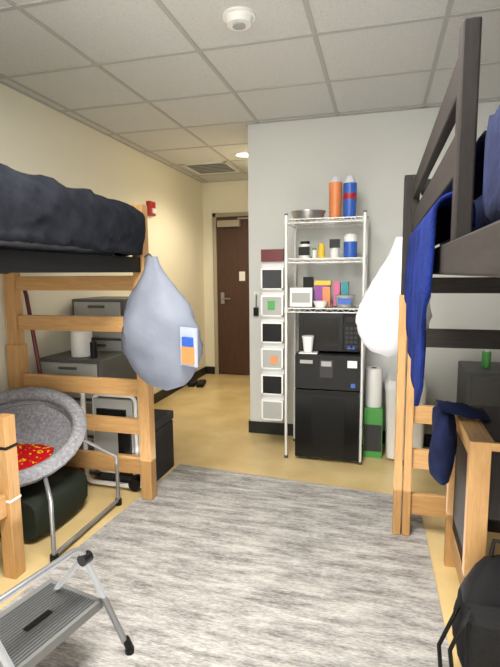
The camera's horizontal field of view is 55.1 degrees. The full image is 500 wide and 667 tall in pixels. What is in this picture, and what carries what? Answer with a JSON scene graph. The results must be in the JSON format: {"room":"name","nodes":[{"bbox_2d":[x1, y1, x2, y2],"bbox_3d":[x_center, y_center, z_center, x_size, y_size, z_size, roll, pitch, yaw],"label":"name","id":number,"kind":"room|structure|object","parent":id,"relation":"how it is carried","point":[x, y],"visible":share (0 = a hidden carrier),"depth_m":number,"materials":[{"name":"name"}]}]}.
{"room":"dorm room","nodes":[
{"label":"dorm room","id":0,"kind":"room"},
{"bbox_2d":[0,83,205,393],"bbox_3d":[-1.630,-0.248,2.821,0.100,2.517,7.604,1,7,15],"label":"wall","id":1,"kind":"structure","parent":0,"point":[36,138],"depth_m":3.85,"materials":[{"name":"beige paint"}]},
{"bbox_2d":[146,201,155,215],"bbox_3d":[-0.983,-1.252,4.800,0.067,0.140,0.120,1,7,15],"label":"fire alarm","id":2,"kind":"object","parent":1,"relation":"attached to","point":[151,208],"visible":0.94,"depth_m":4.76,"materials":[{"name":"red plastic"}]},
{"bbox_2d":[154,366,205,403],"bbox_3d":[-1.566,0.952,2.958,0.012,0.100,7.404,1,7,15],"label":"baseboard","id":3,"kind":"structure","parent":1,"relation":"attached to","point":[162,394],"depth_m":5.43,"materials":[{"name":"black plastic"}]},
{"bbox_2d":[202,180,247,366],"bbox_3d":[0.040,-0.694,6.226,1.319,2.517,0.100,1,7,15],"label":"wall","id":4,"kind":"structure","parent":0,"point":[226,196],"depth_m":6.22,"materials":[{"name":"beige paint"}]},
{"bbox_2d":[206,366,214,373],"bbox_3d":[-0.013,0.510,6.337,1.219,0.100,0.012,1,7,15],"label":"baseboard","id":5,"kind":"structure","parent":4,"relation":"attached to","point":[209,370],"depth_m":6.47,"materials":[{"name":"black plastic"}]},
{"bbox_2d":[212,212,249,374],"bbox_3d":[-0.024,-0.492,6.212,0.940,2.120,0.130,1,7,15],"label":"door","id":6,"kind":"structure","parent":4,"relation":"in","point":[230,231],"depth_m":6.27,"materials":[{"name":"brown wood"}]},
{"bbox_2d":[0,0,499,182],"bbox_3d":[0.128,-1.474,2.180,3.767,0.054,7.604,1,7,15],"label":"ceiling","id":7,"kind":"structure","parent":0,"point":[169,81],"depth_m":2.67,"materials":[{"name":"tile"}]},
{"bbox_2d":[181,161,240,174],"bbox_3d":[-0.423,-1.840,5.339,0.500,0.012,0.550,1,7,15],"label":"ceiling vent","id":8,"kind":"object","parent":7,"relation":"in","point":[219,167],"visible":1,"depth_m":5.31,"materials":[{"name":"white metal"}]},
{"bbox_2d":[223,6,254,30],"bbox_3d":[-0.050,-1.425,2.185,0.150,0.050,0.150,1,7,15],"label":"smoke detector","id":9,"kind":"object","parent":7,"relation":"attached to","point":[237,18],"visible":1,"depth_m":2.15,"materials":[{"name":"white plastic"}]},
{"bbox_2d":[234,152,247,156],"bbox_3d":[-0.060,-1.766,4.728,0.190,0.012,0.190,1,7,15],"label":"recessed light","id":10,"kind":"object","parent":7,"relation":"in","point":[238,154],"visible":0.67,"depth_m":4.70,"materials":[{"name":"white plastic"}]},
{"bbox_2d":[0,374,499,666],"bbox_3d":[0.150,1.070,2.502,3.767,0.050,7.604,1,7,15],"label":"floor","id":11,"kind":"structure","parent":0,"point":[211,421],"depth_m":3.34,"materials":[{"name":"plastic"}]},
{"bbox_2d":[0,413,25,578],"bbox_3d":[-1.578,0.843,1.249,0.578,0.745,2.058,1,7,15],"label":"bed","id":12,"kind":"object","parent":11,"relation":"on","point":[11,527],"visible":1,"depth_m":2.12,"materials":[{"name":"brown wood"}]},
{"bbox_2d":[0,466,87,540],"bbox_3d":[-1.199,0.915,2.622,0.440,0.240,0.476,1,7,15],"label":"duffel bag","id":13,"kind":"object","parent":11,"relation":"on","point":[68,485],"visible":0.52,"depth_m":2.52,"materials":[{"name":"grey fabric"}]},
{"bbox_2d":[22,290,82,470],"bbox_3d":[-1.302,0.312,3.125,0.333,1.299,0.110,1,7,15],"label":"stick vacuum","id":14,"kind":"object","parent":11,"relation":"on","point":[26,296],"visible":0.12,"depth_m":3.10,"materials":[{"name":"red plastic"}]},
{"bbox_2d":[0,387,121,562],"bbox_3d":[-1.229,0.699,2.601,0.808,0.685,0.679,1,7,15],"label":"chair","id":15,"kind":"object","parent":11,"relation":"on","point":[44,416],"visible":0.69,"depth_m":2.79,"materials":[{"name":"grey fabric"}]},
{"bbox_2d":[17,443,53,470],"bbox_3d":[-1.311,0.681,2.649,0.422,0.137,0.257,-2,7,-8],"label":"throw blanket","id":16,"kind":"object","parent":15,"relation":"on","point":[29,455],"visible":0.5,"depth_m":2.66,"materials":[{"name":"red fabric"}]},
{"bbox_2d":[0,204,156,499],"bbox_3d":[-1.316,0.256,1.925,0.965,1.735,2.140,1,7,15],"label":"bed","id":17,"kind":"object","parent":11,"relation":"on","point":[16,258],"visible":0.62,"depth_m":2.85,"materials":[{"name":"brown wood"}]},
{"bbox_2d":[0,163,145,255],"bbox_3d":[-1.250,-0.502,1.813,0.951,0.368,1.942,1,7,15],"label":"comforter","id":18,"kind":"object","parent":17,"relation":"on","point":[39,209],"visible":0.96,"depth_m":1.92,"materials":[{"name":"fabric"}]},
{"bbox_2d":[121,253,202,390],"bbox_3d":[-0.445,-0.058,2.481,0.517,0.723,0.263,4,8,32],"label":"laundry bag","id":19,"kind":"object","parent":17,"relation":"hanging from","point":[162,343],"visible":1,"depth_m":2.42,"materials":[{"name":"grey fabric"}]},
{"bbox_2d":[40,350,130,474],"bbox_3d":[-1.159,0.544,3.402,0.480,0.790,0.392,1,7,15],"label":"base cabinet","id":20,"kind":"object","parent":11,"relation":"on","point":[110,364],"visible":0.21,"depth_m":3.21,"materials":[{"name":"grey plastic"}]},
{"bbox_2d":[70,331,91,356],"bbox_3d":[-1.165,0.060,3.316,0.144,0.188,0.144,1,7,15],"label":"humidifier","id":21,"kind":"object","parent":20,"relation":"on","point":[80,340],"visible":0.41,"depth_m":3.26,"materials":[{"name":"white plastic"}]},
{"bbox_2d":[90,337,96,357],"bbox_3d":[-1.055,0.096,3.228,0.044,0.138,0.044,1,7,15],"label":"water bottle","id":22,"kind":"object","parent":20,"relation":"on","point":[93,345],"visible":1,"depth_m":3.21,"materials":[{"name":"black plastic"}]},
{"bbox_2d":[72,296,137,407],"bbox_3d":[-1.072,0.303,3.786,0.435,1.170,0.432,1,7,15],"label":"base cabinet","id":23,"kind":"object","parent":11,"relation":"on","point":[102,305],"visible":0.29,"depth_m":3.54,"materials":[{"name":"grey plastic"}]},
{"bbox_2d":[80,393,140,490],"bbox_3d":[-0.859,0.644,3.008,0.432,0.666,0.067,1,7,15],"label":"cart","id":24,"kind":"object","parent":11,"relation":"on","point":[123,443],"visible":0.53,"depth_m":2.99,"materials":[{"name":"white plastic"}]},
{"bbox_2d":[100,408,173,482],"bbox_3d":[-0.759,0.756,3.237,0.366,0.405,0.390,1,7,15],"label":"storage ottoman","id":25,"kind":"object","parent":11,"relation":"on","point":[164,446],"visible":0.22,"depth_m":3.21,"materials":[{"name":"grey fabric"}]},
{"bbox_2d":[188,379,205,386],"bbox_3d":[-0.646,0.605,5.835,0.198,0.050,0.263,0,7,3],"label":"shoes","id":26,"kind":"object","parent":11,"relation":"on","point":[192,382],"visible":1,"depth_m":5.76,"materials":[{"name":"black leather"}]},
{"bbox_2d":[0,464,448,666],"bbox_3d":[-0.111,1.101,2.038,1.807,0.009,2.451,1,7,15],"label":"area rug","id":27,"kind":"object","parent":11,"relation":"on","point":[221,568],"visible":0.88,"depth_m":2.11,"materials":[{"name":"carpet"}]},
{"bbox_2d":[0,547,133,666],"bbox_3d":[-0.732,0.932,1.581,0.473,0.450,0.488,3,8,27],"label":"step stool","id":28,"kind":"object","parent":27,"relation":"on","point":[32,627],"visible":1,"depth_m":1.57,"materials":[{"name":"grey metal"}]},
{"bbox_2d":[284,210,368,464],"bbox_3d":[0.562,0.027,3.525,0.560,1.755,0.394,1,7,15],"label":"wire shelf","id":29,"kind":"object","parent":11,"relation":"on","point":[364,219],"visible":0.8,"depth_m":3.38,"materials":[{"name":"white metal"}]},
{"bbox_2d":[291,209,325,221],"bbox_3d":[0.419,-0.843,3.434,0.250,0.060,0.250,1,7,15],"label":"foil pan","id":30,"kind":"object","parent":29,"relation":"on","point":[310,213],"visible":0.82,"depth_m":3.34,"materials":[{"name":"grey metal"}]},
{"bbox_2d":[290,277,348,306],"bbox_3d":[0.510,-0.306,3.487,0.405,0.210,0.222,1,7,15],"label":"boxes","id":31,"kind":"object","parent":29,"relation":"on","point":[303,296],"visible":0.85,"depth_m":3.42,"materials":[{"name":"cardboard"},{"name":"plastic"}]},
{"bbox_2d":[299,234,357,257],"bbox_3d":[0.562,-0.624,3.443,0.412,0.162,0.161,1,7,15],"label":"jars","id":32,"kind":"object","parent":29,"relation":"on","point":[350,240],"visible":0.9,"depth_m":3.39,"materials":[{"name":"white plastic"}]},
{"bbox_2d":[313,295,354,307],"bbox_3d":[0.589,-0.226,3.352,0.290,0.085,0.142,1,7,9],"label":"bowls","id":33,"kind":"object","parent":29,"relation":"on","point":[342,301],"visible":1,"depth_m":3.29,"materials":[{"name":"white ceramic"}]},
{"bbox_2d":[328,175,356,219],"bbox_3d":[0.649,-0.951,3.357,0.194,0.290,0.094,1,7,15],"label":"spray can","id":34,"kind":"object","parent":29,"relation":"on","point":[350,184],"visible":0.98,"depth_m":3.32,"materials":[{"name":"orange metal"}]},
{"bbox_2d":[295,348,360,460],"bbox_3d":[0.599,0.509,3.596,0.450,0.780,0.459,1,7,15],"label":"mini fridge","id":35,"kind":"object","parent":11,"relation":"on","point":[327,383],"visible":0.96,"depth_m":3.38,"materials":[{"name":"black plastic"}]},
{"bbox_2d":[299,335,318,353],"bbox_3d":[0.418,0.078,3.401,0.130,0.123,0.086,1,7,15],"label":"paper cup","id":36,"kind":"object","parent":35,"relation":"on","point":[308,340],"visible":1,"depth_m":3.38,"materials":[{"name":"white paper"}]},
{"bbox_2d":[299,309,360,352],"bbox_3d":[0.604,-0.027,3.563,0.430,0.288,0.357,1,7,15],"label":"microwave","id":37,"kind":"object","parent":35,"relation":"on","point":[330,331],"visible":0.88,"depth_m":3.39,"materials":[{"name":"black plastic"}]},
{"bbox_2d":[363,402,382,458],"bbox_3d":[0.916,0.716,3.571,0.135,0.370,0.182,1,7,15],"label":"storage bin","id":38,"kind":"object","parent":11,"relation":"on","point":[373,417],"visible":0.99,"depth_m":3.48,"materials":[{"name":"green plastic"}]},
{"bbox_2d":[364,366,382,407],"bbox_3d":[0.908,0.390,3.521,0.124,0.285,0.124,1,7,15],"label":"paper towel roll","id":39,"kind":"object","parent":38,"relation":"on","point":[373,374],"visible":1,"depth_m":3.47,"materials":[{"name":"white paper"}]},
{"bbox_2d":[385,373,427,458],"bbox_3d":[1.132,0.612,3.507,0.288,0.590,0.375,1,7,15],"label":"trash can","id":40,"kind":"object","parent":11,"relation":"on","point":[391,378],"visible":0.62,"depth_m":3.38,"materials":[{"name":"white plastic"}]},
{"bbox_2d":[392,16,499,535],"bbox_3d":[0.959,0.298,1.176,1.074,1.800,2.315,1,7,15],"label":"bed","id":41,"kind":"object","parent":11,"relation":"on","point":[469,251],"visible":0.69,"depth_m":1.35,"materials":[{"name":"brown wood"}]},
{"bbox_2d":[356,233,432,356],"bbox_3d":[0.769,-0.200,2.557,0.355,0.664,0.262,5,9,38],"label":"laundry bag","id":42,"kind":"object","parent":41,"relation":"hanging from","point":[377,315],"visible":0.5,"depth_m":2.50,"materials":[{"name":"white fabric"}]},
{"bbox_2d":[404,192,475,405],"bbox_3d":[0.518,-0.093,1.400,0.090,0.488,0.886,1,7,15],"label":"blanket","id":43,"kind":"object","parent":41,"relation":"hanging from","point":[434,229],"visible":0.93,"depth_m":1.16,"materials":[{"name":"fabric"}]},
{"bbox_2d":[474,105,499,222],"bbox_3d":[0.932,-0.347,1.058,0.896,0.261,2.001,1,7,15],"label":"comforter","id":44,"kind":"object","parent":41,"relation":"on","point":[487,162],"visible":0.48,"depth_m":0.78,"materials":[{"name":"blue fabric"}]},
{"bbox_2d":[437,539,499,666],"bbox_3d":[0.812,0.929,1.566,0.376,0.429,0.268,1,7,15],"label":"backpack","id":45,"kind":"object","parent":11,"relation":"on","point":[474,620],"visible":1,"depth_m":1.56,"materials":[{"name":"black fabric"}]},
{"bbox_2d":[444,405,499,584],"bbox_3d":[1.291,0.733,1.841,0.935,0.764,0.500,1,7,15],"label":"desk","id":46,"kind":"object","parent":11,"relation":"on","point":[473,486],"visible":0.69,"depth_m":1.84,"materials":[{"name":"brown wood"}]},
{"bbox_2d":[428,399,491,484],"bbox_3d":[0.858,0.452,1.986,0.222,0.334,0.200,1,7,15],"label":"hoodie","id":47,"kind":"object","parent":46,"relation":"on","point":[443,443],"visible":1,"depth_m":1.93,"materials":[{"name":"blue fabric"}]},
{"bbox_2d":[456,361,499,405],"bbox_3d":[1.687,0.578,3.294,0.440,0.700,0.432,1,7,15],"label":"base cabinet","id":48,"kind":"object","parent":11,"relation":"on","point":[476,385],"visible":0.3,"depth_m":3.12,"materials":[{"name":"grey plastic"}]},
{"bbox_2d":[481,349,491,367],"bbox_3d":[1.600,0.156,3.239,0.060,0.147,0.060,1,7,15],"label":"soap bottle","id":49,"kind":"object","parent":48,"relation":"on","point":[486,355],"visible":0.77,"depth_m":3.22,"materials":[{"name":"green plastic"}]},
{"bbox_2d":[248,101,499,433],"bbox_3d":[1.187,-0.381,3.668,2.448,2.517,0.100,1,7,15],"label":"wall","id":50,"kind":"structure","parent":0,"point":[292,165],"depth_m":3.67,"materials":[{"name":"white paint"}]},
{"bbox_2d":[253,291,258,315],"bbox_3d":[0.051,-0.244,3.931,0.040,0.200,0.032,1,7,15],"label":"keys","id":51,"kind":"object","parent":50,"relation":"attached to","point":[255,309],"visible":1,"depth_m":3.92,"materials":[{"name":"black plastic"}]},
{"bbox_2d":[261,247,284,420],"bbox_3d":[0.167,0.019,3.447,0.169,1.258,0.051,1,7,15],"label":"organizer","id":52,"kind":"object","parent":50,"relation":"hanging from","point":[272,270],"visible":0.99,"depth_m":3.44,"materials":[{"name":"white plastic"}]},
{"bbox_2d":[249,421,431,446],"bbox_3d":[1.129,0.824,3.781,2.360,0.100,0.012,1,7,15],"label":"baseboard","id":53,"kind":"structure","parent":50,"relation":"attached to","point":[254,426],"depth_m":4.02,"materials":[{"name":"black plastic"}]}
]}

